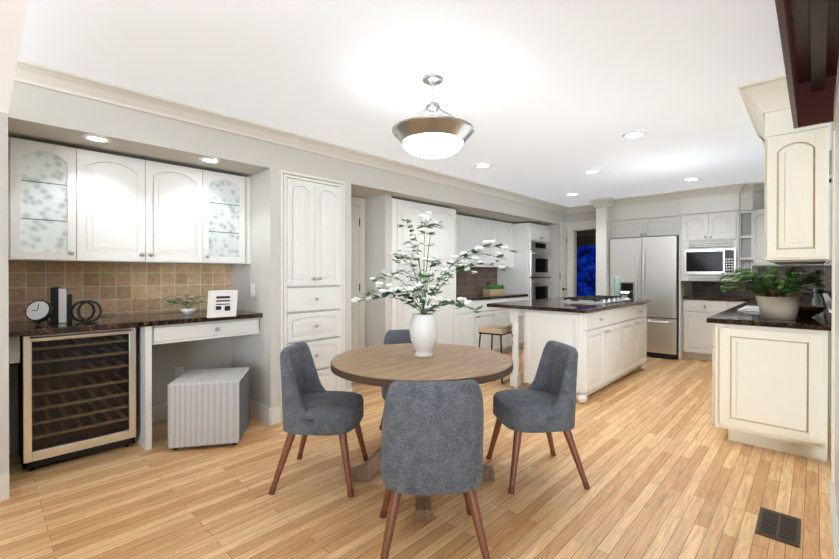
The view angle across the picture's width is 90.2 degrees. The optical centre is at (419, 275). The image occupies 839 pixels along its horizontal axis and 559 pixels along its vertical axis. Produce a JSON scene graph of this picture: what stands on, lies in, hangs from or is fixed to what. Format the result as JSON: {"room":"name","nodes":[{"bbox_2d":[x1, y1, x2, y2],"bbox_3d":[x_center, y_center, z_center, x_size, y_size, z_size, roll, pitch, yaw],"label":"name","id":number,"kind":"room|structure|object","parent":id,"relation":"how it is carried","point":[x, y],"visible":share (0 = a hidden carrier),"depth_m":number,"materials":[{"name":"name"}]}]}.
{"room":"kitchen","nodes":[
{"label":"kitchen","id":0,"kind":"room"},
{"bbox_2d":[0,0,28,112],"bbox_3d":[-2.046,-1.071,0.152,3.610,0.350,2.820,0,0,43],"label":"wall","id":1,"kind":"structure","parent":0,"point":[12,16],"depth_m":1.61,"materials":[{"name":"white paint"}]},
{"bbox_2d":[0,81,565,474],"bbox_3d":[-1.032,0.018,4.333,0.900,2.440,10.040,0,0,43],"label":"wall","id":2,"kind":"structure","parent":0,"point":[40,114],"depth_m":3.53,"materials":[{"name":"grey paint"}]},
{"bbox_2d":[0,473,8,500],"bbox_3d":[-3.213,1.179,1.369,0.014,0.140,2.670,0,0,43],"label":"baseboard","id":3,"kind":"structure","parent":2,"relation":"attached to","point":[4,478],"depth_m":2.32,"materials":[{"name":"beige paint"}]},
{"bbox_2d":[8,137,87,262],"bbox_3d":[-2.571,-0.478,2.863,0.438,0.765,0.383,0,0,43],"label":"upper cabinet","id":4,"kind":"object","parent":2,"relation":"attached to","point":[68,204],"depth_m":2.72,"materials":[{"name":"white paint"}]},
{"bbox_2d":[82,134,110,142],"bbox_3d":[-2.084,-0.880,2.700,0.148,0.009,0.148,0,0,34],"label":"recessed light","id":5,"kind":"object","parent":2,"relation":"in","point":[97,138],"depth_m":2.69,"materials":[{"name":"white glass"}]},
{"bbox_2d":[8,261,230,321],"bbox_3d":[-2.331,0.112,3.435,0.009,0.418,1.544,0,0,43],"label":"backsplash","id":6,"kind":"structure","parent":2,"relation":"attached to","point":[112,289],"depth_m":3.34,"materials":[{"name":"tile"}]},
{"bbox_2d":[88,150,211,263],"bbox_3d":[-2.197,-0.480,3.258,0.438,0.765,0.894,0,0,43],"label":"upper cabinet","id":7,"kind":"object","parent":2,"relation":"attached to","point":[140,210],"depth_m":3.12,"materials":[{"name":"white paint"}]},
{"bbox_2d":[152,403,167,422],"bbox_3d":[-2.071,1.171,3.710,0.014,0.140,0.800,0,0,43],"label":"baseboard","id":8,"kind":"structure","parent":2,"relation":"attached to","point":[159,412],"depth_m":3.55,"materials":[{"name":"beige paint"}]},
{"bbox_2d":[175,366,183,378],"bbox_3d":[-2.109,0.863,3.671,0.008,0.115,0.070,0,0,43],"label":"switch plate","id":9,"kind":"object","parent":2,"relation":"attached to","point":[179,371],"depth_m":3.66,"materials":[{"name":"white plastic"}]},
{"bbox_2d":[199,157,220,162],"bbox_3d":[-1.612,-0.882,3.215,0.148,0.009,0.148,0,0,34],"label":"recessed light","id":10,"kind":"object","parent":2,"relation":"in","point":[204,159],"depth_m":3.21,"materials":[{"name":"white plastic"}]},
{"bbox_2d":[212,171,250,264],"bbox_3d":[-1.798,-0.481,3.680,0.438,0.765,0.452,0,0,43],"label":"upper cabinet","id":11,"kind":"object","parent":2,"relation":"attached to","point":[231,198],"depth_m":3.57,"materials":[{"name":"white paint"}]},
{"bbox_2d":[251,283,254,296],"bbox_3d":[-1.469,0.131,3.679,0.070,0.115,0.010,0,0,43],"label":"switch plate","id":12,"kind":"object","parent":2,"relation":"attached to","point":[252,285],"depth_m":3.67,"materials":[{"name":"white plastic"}]},
{"bbox_2d":[250,399,273,424],"bbox_3d":[-1.503,1.171,3.720,0.764,0.140,0.024,0,0,43],"label":"baseboard","id":13,"kind":"structure","parent":2,"relation":"attached to","point":[265,414],"depth_m":3.54,"materials":[{"name":"beige paint"}]},
{"bbox_2d":[14,58,595,213],"bbox_3d":[0.450,-1.153,4.709,0.730,0.100,7.210,0,0,43],"label":"crown molding","id":14,"kind":"structure","parent":2,"relation":"attached to","point":[40,75],"depth_m":3.17,"materials":[{"name":"beige paint"}]},
{"bbox_2d":[351,197,364,383],"bbox_3d":[-0.842,0.175,4.657,0.030,2.125,0.601,0,0,43],"label":"hall door","id":15,"kind":"structure","parent":2,"relation":"in","point":[357,269],"depth_m":4.79,"materials":[{"name":"beige paint"}]},
{"bbox_2d":[382,269,390,278],"bbox_3d":[-0.368,-0.013,4.619,0.150,0.115,0.009,0,0,43],"label":"light switch","id":16,"kind":"object","parent":2,"relation":"attached to","point":[385,271],"visible":0.62,"depth_m":4.61,"materials":[{"name":"white plastic"}]},
{"bbox_2d":[456,214,483,265],"bbox_3d":[0.504,-0.519,6.177,0.348,0.700,0.964,0,0,43],"label":"upper cabinet","id":17,"kind":"object","parent":2,"relation":"attached to","point":[472,233],"depth_m":6.17,"materials":[{"name":"white paint"}]},
{"bbox_2d":[456,267,496,294],"bbox_3d":[0.705,0.089,6.641,0.009,0.439,1.910,0,0,43],"label":"backsplash","id":18,"kind":"structure","parent":2,"relation":"attached to","point":[468,282],"depth_m":6.84,"materials":[{"name":"brown tile"}]},
{"bbox_2d":[484,219,512,265],"bbox_3d":[1.123,-0.521,6.831,0.348,0.700,1.051,0,0,43],"label":"upper cabinet","id":19,"kind":"object","parent":2,"relation":"attached to","point":[502,232],"depth_m":6.75,"materials":[{"name":"white paint"}]},
{"bbox_2d":[560,221,566,296],"bbox_3d":[2.599,0.137,7.471,0.057,2.180,0.240,0,0,43],"label":"door","id":20,"kind":"structure","parent":2,"relation":"in","point":[563,260],"depth_m":7.46,"materials":[{"name":"beige paint"}]},
{"bbox_2d":[567,220,595,295],"bbox_3d":[3.000,0.140,7.326,0.840,2.175,0.150,0,0,43],"label":"door frame","id":21,"kind":"structure","parent":2,"relation":"attached to","point":[573,228],"depth_m":7.50,"materials":[{"name":"beige paint"}]},
{"bbox_2d":[18,0,784,206],"bbox_3d":[1.311,-1.231,4.265,4.390,0.060,7.770,0,0,43],"label":"ceiling","id":22,"kind":"structure","parent":0,"point":[552,101],"depth_m":2.45,"materials":[{"name":"white paint"}]},
{"bbox_2d":[392,74,473,158],"bbox_3d":[0.081,-0.959,2.545,0.498,0.472,0.498,0,0,43],"label":"pendant light","id":23,"kind":"object","parent":22,"relation":"hanging from","point":[435,136],"visible":1,"depth_m":2.41,"materials":[{"name":"silver metal"}]},
{"bbox_2d":[474,163,491,167],"bbox_3d":[0.695,-1.197,4.567,0.188,0.009,0.188,0,0,16],"label":"recessed light","id":24,"kind":"object","parent":22,"relation":"in","point":[481,165],"depth_m":4.56,"materials":[{"name":"white plastic"}]},
{"bbox_2d":[566,193,578,195],"bbox_3d":[2.276,-1.203,6.223,0.188,0.009,0.188,0,0,34],"label":"recessed light","id":25,"kind":"object","parent":22,"relation":"in","point":[569,194],"depth_m":6.24,"materials":[{"name":"white plastic"}]},
{"bbox_2d":[583,169,600,173],"bbox_3d":[1.996,-1.198,4.836,0.188,0.009,0.188,0,0,34],"label":"recessed light","id":26,"kind":"object","parent":22,"relation":"in","point":[591,171],"depth_m":4.83,"materials":[{"name":"white plastic"}]},
{"bbox_2d":[622,130,646,137],"bbox_3d":[1.826,-1.193,3.551,0.188,0.009,0.188,0,0,34],"label":"recessed light","id":27,"kind":"object","parent":22,"relation":"in","point":[636,134],"depth_m":3.55,"materials":[{"name":"white glass"}]},
{"bbox_2d":[683,177,699,180],"bbox_3d":[3.400,-1.199,5.228,0.188,0.009,0.188,0,0,-2],"label":"recessed light","id":28,"kind":"object","parent":22,"relation":"in","point":[692,178],"depth_m":5.22,"materials":[{"name":"white plastic"}]},
{"bbox_2d":[0,349,832,558],"bbox_3d":[0.509,1.268,4.489,5.850,0.060,12.620,0,0,43],"label":"floor","id":29,"kind":"structure","parent":0,"point":[671,471],"depth_m":2.35,"materials":[{"name":"brown wood"}]},
{"bbox_2d":[9,318,258,450],"bbox_3d":[-2.100,0.802,3.219,0.639,0.880,1.542,0,0,43],"label":"desk","id":30,"kind":"object","parent":29,"relation":"on","point":[148,337],"visible":0.69,"depth_m":3.06,"materials":[{"name":"white paint"}]},
{"bbox_2d":[18,327,135,470],"bbox_3d":[-2.394,0.810,2.936,0.488,0.868,0.590,0,0,43],"label":"wine fridge","id":31,"kind":"object","parent":30,"relation":"in","point":[76,394],"visible":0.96,"depth_m":2.89,"materials":[{"name":"black glass"}]},
{"bbox_2d":[9,310,262,336],"bbox_3d":[-2.097,0.342,3.215,0.647,0.038,1.542,0,0,43],"label":"countertop","id":32,"kind":"structure","parent":30,"relation":"on","point":[23,328],"depth_m":2.92,"materials":[{"name":"stone"}]},
{"bbox_2d":[25,300,53,323],"bbox_3d":[-2.489,0.246,2.737,0.115,0.168,0.136,0,0,43],"label":"desk clock","id":33,"kind":"object","parent":32,"relation":"on","point":[38,311],"visible":0.94,"depth_m":2.72,"materials":[{"name":"black"}]},
{"bbox_2d":[50,287,71,322],"bbox_3d":[-2.470,0.203,2.887,0.102,0.240,0.182,0,0,-35],"label":"books","id":34,"kind":"object","parent":32,"relation":"on","point":[60,300],"visible":1,"depth_m":2.82,"materials":[{"name":"black paper"}]},
{"bbox_2d":[70,300,101,321],"bbox_3d":[-2.294,0.248,2.877,0.067,0.152,0.173,0,0,43],"label":"ring sculpture","id":35,"kind":"object","parent":32,"relation":"on","point":[82,302],"visible":1,"depth_m":2.87,"materials":[{"name":"black metal"}]},
{"bbox_2d":[156,295,206,314],"bbox_3d":[-1.895,0.236,3.395,0.543,0.170,0.474,0,0,43],"label":"potted plant","id":36,"kind":"object","parent":32,"relation":"on","point":[187,311],"visible":0.96,"depth_m":3.37,"materials":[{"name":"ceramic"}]},
{"bbox_2d":[207,290,237,317],"bbox_3d":[-1.523,0.221,3.229,0.210,0.209,0.061,0,0,-41],"label":"picture frame","id":37,"kind":"object","parent":32,"relation":"on","point":[221,303],"visible":1,"depth_m":3.22,"materials":[{"name":"white paper"}]},
{"bbox_2d":[168,367,249,449],"bbox_3d":[-1.588,1.003,3.204,0.470,0.480,0.470,0,0,-13],"label":"ottoman","id":38,"kind":"object","parent":29,"relation":"on","point":[208,407],"visible":1,"depth_m":2.99,"materials":[{"name":"white fabric"}]},
{"bbox_2d":[280,170,344,421],"bbox_3d":[-1.097,0.175,3.906,0.514,2.130,0.660,0,0,43],"label":"pantry cabinet","id":39,"kind":"object","parent":29,"relation":"on","point":[312,263],"visible":0.71,"depth_m":3.75,"materials":[{"name":"white paint"}]},
{"bbox_2d":[268,342,367,497],"bbox_3d":[-0.600,0.845,2.592,0.491,0.809,0.490,0,0,3],"label":"dining chair","id":40,"kind":"object","parent":29,"relation":"on","point":[311,405],"visible":1,"depth_m":2.41,"materials":[{"name":"fabric"}]},
{"bbox_2d":[379,329,411,429],"bbox_3d":[-0.056,0.843,3.166,0.490,0.809,0.491,0,0,-7],"label":"dining chair","id":41,"kind":"object","parent":29,"relation":"on","point":[402,336],"visible":0.1,"depth_m":3.32,"materials":[{"name":"fabric"}]},
{"bbox_2d":[331,343,512,520],"bbox_3d":[0.014,0.875,2.555,1.090,0.740,1.090,0,0,43],"label":"dining table","id":42,"kind":"object","parent":29,"relation":"on","point":[387,365],"visible":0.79,"depth_m":2.39,"materials":[{"name":"brown wood"}]},
{"bbox_2d":[350,212,517,357],"bbox_3d":[0.092,0.043,2.567,1.084,0.920,0.806,0,0,43],"label":"vase","id":43,"kind":"object","parent":42,"relation":"on","point":[423,329],"visible":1,"depth_m":2.56,"materials":[{"name":"white ceramic"}]},
{"bbox_2d":[392,198,455,343],"bbox_3d":[-0.113,0.182,5.306,0.652,2.105,1.144,0,0,43],"label":"pantry cabinet","id":44,"kind":"object","parent":29,"relation":"on","point":[443,247],"visible":0.46,"depth_m":5.12,"materials":[{"name":"white paint"}]},
{"bbox_2d":[379,379,489,558],"bbox_3d":[0.052,0.848,1.941,0.490,0.809,0.492,0,0,-4],"label":"dining chair","id":45,"kind":"object","parent":29,"relation":"on","point":[432,438],"visible":1,"depth_m":1.73,"materials":[{"name":"fabric"}]},
{"bbox_2d":[456,298,499,351],"bbox_3d":[0.611,0.792,6.112,0.598,0.880,1.009,0,0,43],"label":"base cabinet","id":46,"kind":"object","parent":29,"relation":"on","point":[469,322],"depth_m":5.88,"materials":[{"name":"white paint"}]},
{"bbox_2d":[456,293,527,301],"bbox_3d":[0.925,0.330,6.432,0.612,0.038,1.908,0,0,43],"label":"countertop","id":47,"kind":"structure","parent":46,"relation":"on","point":[472,297],"depth_m":6.40,"materials":[{"name":"stone"}]},
{"bbox_2d":[483,284,504,294],"bbox_3d":[1.231,0.228,6.887,0.169,0.161,0.440,0,0,43],"label":"planter","id":48,"kind":"object","parent":47,"relation":"on","point":[493,289],"visible":1,"depth_m":6.79,"materials":[{"name":"beige wood"}]},
{"bbox_2d":[478,324,512,383],"bbox_3d":[0.916,0.921,4.984,0.338,0.620,0.391,0,0,35],"label":"stool","id":49,"kind":"object","parent":29,"relation":"on","point":[494,329],"visible":0.52,"depth_m":4.88,"materials":[{"name":"beige fabric"}]},
{"bbox_2d":[500,296,526,352],"bbox_3d":[1.231,0.790,6.767,0.598,0.880,1.008,0,0,43],"label":"base cabinet","id":50,"kind":"object","parent":29,"relation":"on","point":[504,312],"depth_m":6.53,"materials":[{"name":"white paint"}]},
{"bbox_2d":[497,222,549,348],"bbox_3d":[1.867,0.175,7.397,0.651,2.105,0.775,0,0,43],"label":"tall cabinet","id":51,"kind":"object","parent":29,"relation":"on","point":[514,278],"visible":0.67,"depth_m":7.06,"materials":[{"name":"white paint"}]},
{"bbox_2d":[529,240,551,299],"bbox_3d":[2.103,-0.032,7.173,0.105,1.090,0.725,0,0,43],"label":"double oven","id":52,"kind":"object","parent":51,"relation":"in","point":[540,254],"visible":0.85,"depth_m":7.12,"materials":[{"name":"silver metal"}]},
{"bbox_2d":[486,340,589,493],"bbox_3d":[0.725,0.845,2.637,0.492,0.809,0.490,0,0,-7],"label":"dining chair","id":53,"kind":"object","parent":29,"relation":"on","point":[545,402],"visible":1,"depth_m":2.47,"materials":[{"name":"fabric"}]},
{"bbox_2d":[510,303,646,402],"bbox_3d":[1.973,0.808,4.995,0.890,0.904,2.031,0,0,43],"label":"kitchen island","id":54,"kind":"object","parent":29,"relation":"on","point":[610,345],"visible":0.85,"depth_m":4.37,"materials":[{"name":"white paint"}]},
{"bbox_2d":[487,296,650,312],"bbox_3d":[1.889,0.335,5.066,1.115,0.038,2.140,0,0,43],"label":"island countertop","id":55,"kind":"structure","parent":54,"relation":"on","point":[551,304],"depth_m":4.53,"materials":[{"name":"stone"}]},
{"bbox_2d":[561,295,630,303],"bbox_3d":[2.159,0.290,5.086,0.500,0.049,0.920,0,0,43],"label":"cooktop","id":56,"kind":"object","parent":55,"relation":"in","point":[597,299],"visible":1,"depth_m":4.91,"materials":[{"name":"silver metal"}]},
{"bbox_2d":[613,276,620,298],"bbox_3d":[2.627,0.163,5.551,0.100,0.300,0.100,0,0,43],"label":"glass vase","id":57,"kind":"object","parent":55,"relation":"on","point":[616,287],"visible":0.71,"depth_m":5.53,"materials":[{"name":"green"}]},
{"bbox_2d":[610,236,678,358],"bbox_3d":[3.616,0.320,6.596,0.916,1.780,0.884,0,0,43],"label":"refrigerator","id":58,"kind":"object","parent":29,"relation":"on","point":[645,267],"visible":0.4,"depth_m":6.19,"materials":[{"name":"silver metal"}]},
{"bbox_2d":[609,215,691,359],"bbox_3d":[3.658,0.181,6.646,1.001,2.097,0.847,0,0,43],"label":"surround","id":59,"kind":"object","parent":29,"relation":"on","point":[655,227],"visible":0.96,"depth_m":6.30,"materials":[{"name":"white paint"}]},
{"bbox_2d":[683,299,746,360],"bbox_3d":[4.393,0.792,6.066,0.862,0.880,0.681,0,0,43],"label":"base cabinet","id":60,"kind":"object","parent":29,"relation":"on","point":[697,335],"visible":0.27,"depth_m":6.01,"materials":[{"name":"white paint"}]},
{"bbox_2d":[683,295,752,300],"bbox_3d":[4.381,0.331,6.089,0.810,0.038,0.662,0,0,43],"label":"countertop","id":61,"kind":"structure","parent":60,"relation":"on","point":[697,297],"depth_m":5.92,"materials":[{"name":"stone"}]},
{"bbox_2d":[712,323,827,461],"bbox_3d":[2.642,0.803,3.161,0.630,0.880,0.601,0,0,43],"label":"base cabinet","id":62,"kind":"object","parent":29,"relation":"on","point":[769,387],"visible":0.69,"depth_m":2.90,"materials":[{"name":"beige wood"}]},
{"bbox_2d":[706,297,830,330],"bbox_3d":[3.787,0.337,4.373,0.689,0.038,3.972,0,0,43],"label":"countertop","id":63,"kind":"structure","parent":62,"relation":"on","point":[734,316],"depth_m":3.07,"materials":[{"name":"stone"}]},
{"bbox_2d":[715,266,826,319],"bbox_3d":[2.616,0.128,3.149,0.663,0.387,0.833,0,0,43],"label":"potted plant","id":64,"kind":"object","parent":63,"relation":"on","point":[777,307],"visible":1,"depth_m":3.03,"materials":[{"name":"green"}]},
{"bbox_2d":[737,273,816,311],"bbox_3d":[3.297,0.144,3.842,0.522,0.351,0.720,0,0,43],"label":"sink","id":65,"kind":"object","parent":63,"relation":"in","point":[750,308],"visible":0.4,"depth_m":3.73,"materials":[{"name":"white ceramic"}]},
{"bbox_2d":[797,305,826,316],"bbox_3d":[2.974,0.279,3.227,0.250,0.085,0.250,0,0,43],"label":"bowl","id":66,"kind":"object","parent":63,"relation":"on","point":[808,310],"visible":0.69,"depth_m":3.15,"materials":[{"name":"brown"}]},
{"bbox_2d":[812,288,822,314],"bbox_3d":[3.196,0.208,3.360,0.064,0.225,0.062,0,0,43],"label":"bottle","id":67,"kind":"object","parent":63,"relation":"on","point":[816,298],"visible":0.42,"depth_m":3.35,"materials":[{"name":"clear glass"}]},
{"bbox_2d":[755,507,800,547],"bbox_3d":[1.782,1.242,2.073,0.160,0.008,0.300,0,0,43],"label":"floor vent","id":68,"kind":"object","parent":29,"relation":"in","point":[779,526],"visible":1,"depth_m":2.06,"materials":[{"name":"brown metal"}]},
{"bbox_2d":[589,197,614,295],"bbox_3d":[2.890,0.010,6.627,0.330,2.440,0.235,0,0,43],"label":"column","id":69,"kind":"structure","parent":0,"point":[603,205],"depth_m":6.60,"materials":[{"name":"beige paint"}]},
{"bbox_2d":[610,192,763,220],"bbox_3d":[4.092,-1.039,6.280,2.130,0.340,0.780,0,0,43],"label":"soffit","id":70,"kind":"structure","parent":0,"point":[750,200],"depth_m":6.26,"materials":[{"name":"white paint"}]},
{"bbox_2d":[566,211,824,296],"bbox_3d":[4.217,0.006,7.833,5.070,2.440,2.500,0,0,43],"label":"wall","id":71,"kind":"structure","parent":0,"point":[582,216],"depth_m":7.49,"materials":[{"name":"grey paint"}]},
{"bbox_2d":[577,236,595,295],"bbox_3d":[3.856,0.159,9.699,1.060,2.120,0.044,0,0,43],"label":"exterior door","id":72,"kind":"structure","parent":71,"relation":"in","point":[586,265],"depth_m":9.67,"materials":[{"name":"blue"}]},
{"bbox_2d":[612,139,764,206],"bbox_3d":[3.149,-1.150,5.231,2.110,0.110,2.780,0,0,43],"label":"crown molding","id":73,"kind":"structure","parent":71,"relation":"attached to","point":[716,190],"depth_m":5.87,"materials":[{"name":"beige paint"}]},
{"bbox_2d":[681,211,739,280],"bbox_3d":[4.269,-0.391,6.069,0.668,0.947,0.841,0,0,43],"label":"upper cabinet","id":74,"kind":"object","parent":71,"relation":"attached to","point":[717,230],"visible":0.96,"depth_m":5.79,"materials":[{"name":"white paint"}]},
{"bbox_2d":[684,248,735,273],"bbox_3d":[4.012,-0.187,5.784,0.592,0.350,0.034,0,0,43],"label":"microwave","id":75,"kind":"object","parent":74,"relation":"in","point":[708,261],"visible":0.92,"depth_m":5.77,"materials":[{"name":"silver metal"}]},
{"bbox_2d":[739,210,757,281],"bbox_3d":[4.588,-0.391,5.818,0.134,0.947,0.767,0,0,43],"label":"open shelf unit","id":76,"kind":"object","parent":71,"relation":"attached to","point":[745,237],"visible":0.73,"depth_m":5.57,"materials":[{"name":"grey wood"}]},
{"bbox_2d":[692,266,823,298],"bbox_3d":[4.857,0.091,6.091,1.499,0.439,0.009,0,0,43],"label":"backsplash","id":77,"kind":"structure","parent":71,"relation":"attached to","point":[706,287],"depth_m":6.15,"materials":[{"name":"brown tile"}]},
{"bbox_2d":[752,265,778,266],"bbox_3d":[4.770,-0.490,5.670,0.325,0.746,0.732,0,0,43],"label":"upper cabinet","id":78,"kind":"object","parent":71,"relation":"attached to","point":[752,265],"depth_m":5.53,"materials":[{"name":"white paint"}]},
{"bbox_2d":[680,193,739,214],"bbox_3d":[4.003,-1.037,5.786,0.672,0.340,0.002,0,0,43],"label":"soffit","id":79,"kind":"structure","parent":0,"point":[726,202],"depth_m":5.77,"materials":[{"name":"white paint"}]},
{"bbox_2d":[825,148,831,431],"bbox_3d":[1.933,0.028,1.821,0.120,2.440,10.470,0,0,43],"label":"wall","id":80,"kind":"structure","parent":0,"point":[829,347],"depth_m":3.52,"materials":[{"name":"grey paint"}]},
{"bbox_2d":[751,209,774,264],"bbox_3d":[4.386,-0.487,5.264,0.336,0.716,0.336,0,0,43],"label":"upper cabinet","id":81,"kind":"object","parent":80,"relation":"attached to","point":[757,260],"depth_m":5.39,"materials":[{"name":"white paint"}]},
{"bbox_2d":[737,74,828,264],"bbox_3d":[2.582,-0.639,2.944,0.416,1.111,1.245,0,0,43],"label":"upper cabinet","id":82,"kind":"object","parent":80,"relation":"attached to","point":[796,206],"visible":0.96,"depth_m":2.54,"materials":[{"name":"beige wood"}]},
{"bbox_2d":[775,264,825,266],"bbox_3d":[4.614,-0.543,5.036,0.406,0.856,0.929,0,0,43],"label":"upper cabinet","id":83,"kind":"object","parent":80,"relation":"attached to","point":[810,265],"depth_m":4.89,"materials":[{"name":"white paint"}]},
{"bbox_2d":[775,0,838,128],"bbox_3d":[1.286,-0.986,1.357,0.183,0.270,2.810,0,0,43],"label":"valance","id":84,"kind":"object","parent":80,"relation":"attached to","point":[809,33],"visible":0.83,"depth_m":1.97,"materials":[{"name":"red wood"}]},
{"bbox_2d":[823,175,831,312],"bbox_3d":[3.429,-0.284,3.509,0.030,1.008,2.880,0,0,43],"label":"window","id":85,"kind":"structure","parent":80,"relation":"in","point":[827,295],"depth_m":3.28,"materials":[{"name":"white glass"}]},
{"bbox_2d":[829,57,838,558],"bbox_3d":[1.408,0.149,1.376,0.030,2.200,3.100,0,0,43],"label":"door frame","id":86,"kind":"structure","parent":80,"relation":"attached to","point":[834,483],"depth_m":2.28,"materials":[{"name":"beige paint"}]},
{"bbox_2d":[829,122,831,165],"bbox_3d":[4.175,-1.032,4.529,0.348,0.340,3.210,0,0,43],"label":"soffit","id":87,"kind":"structure","parent":0,"point":[830,123],"depth_m":3.25,"materials":[{"name":"white paint"}]}
]}

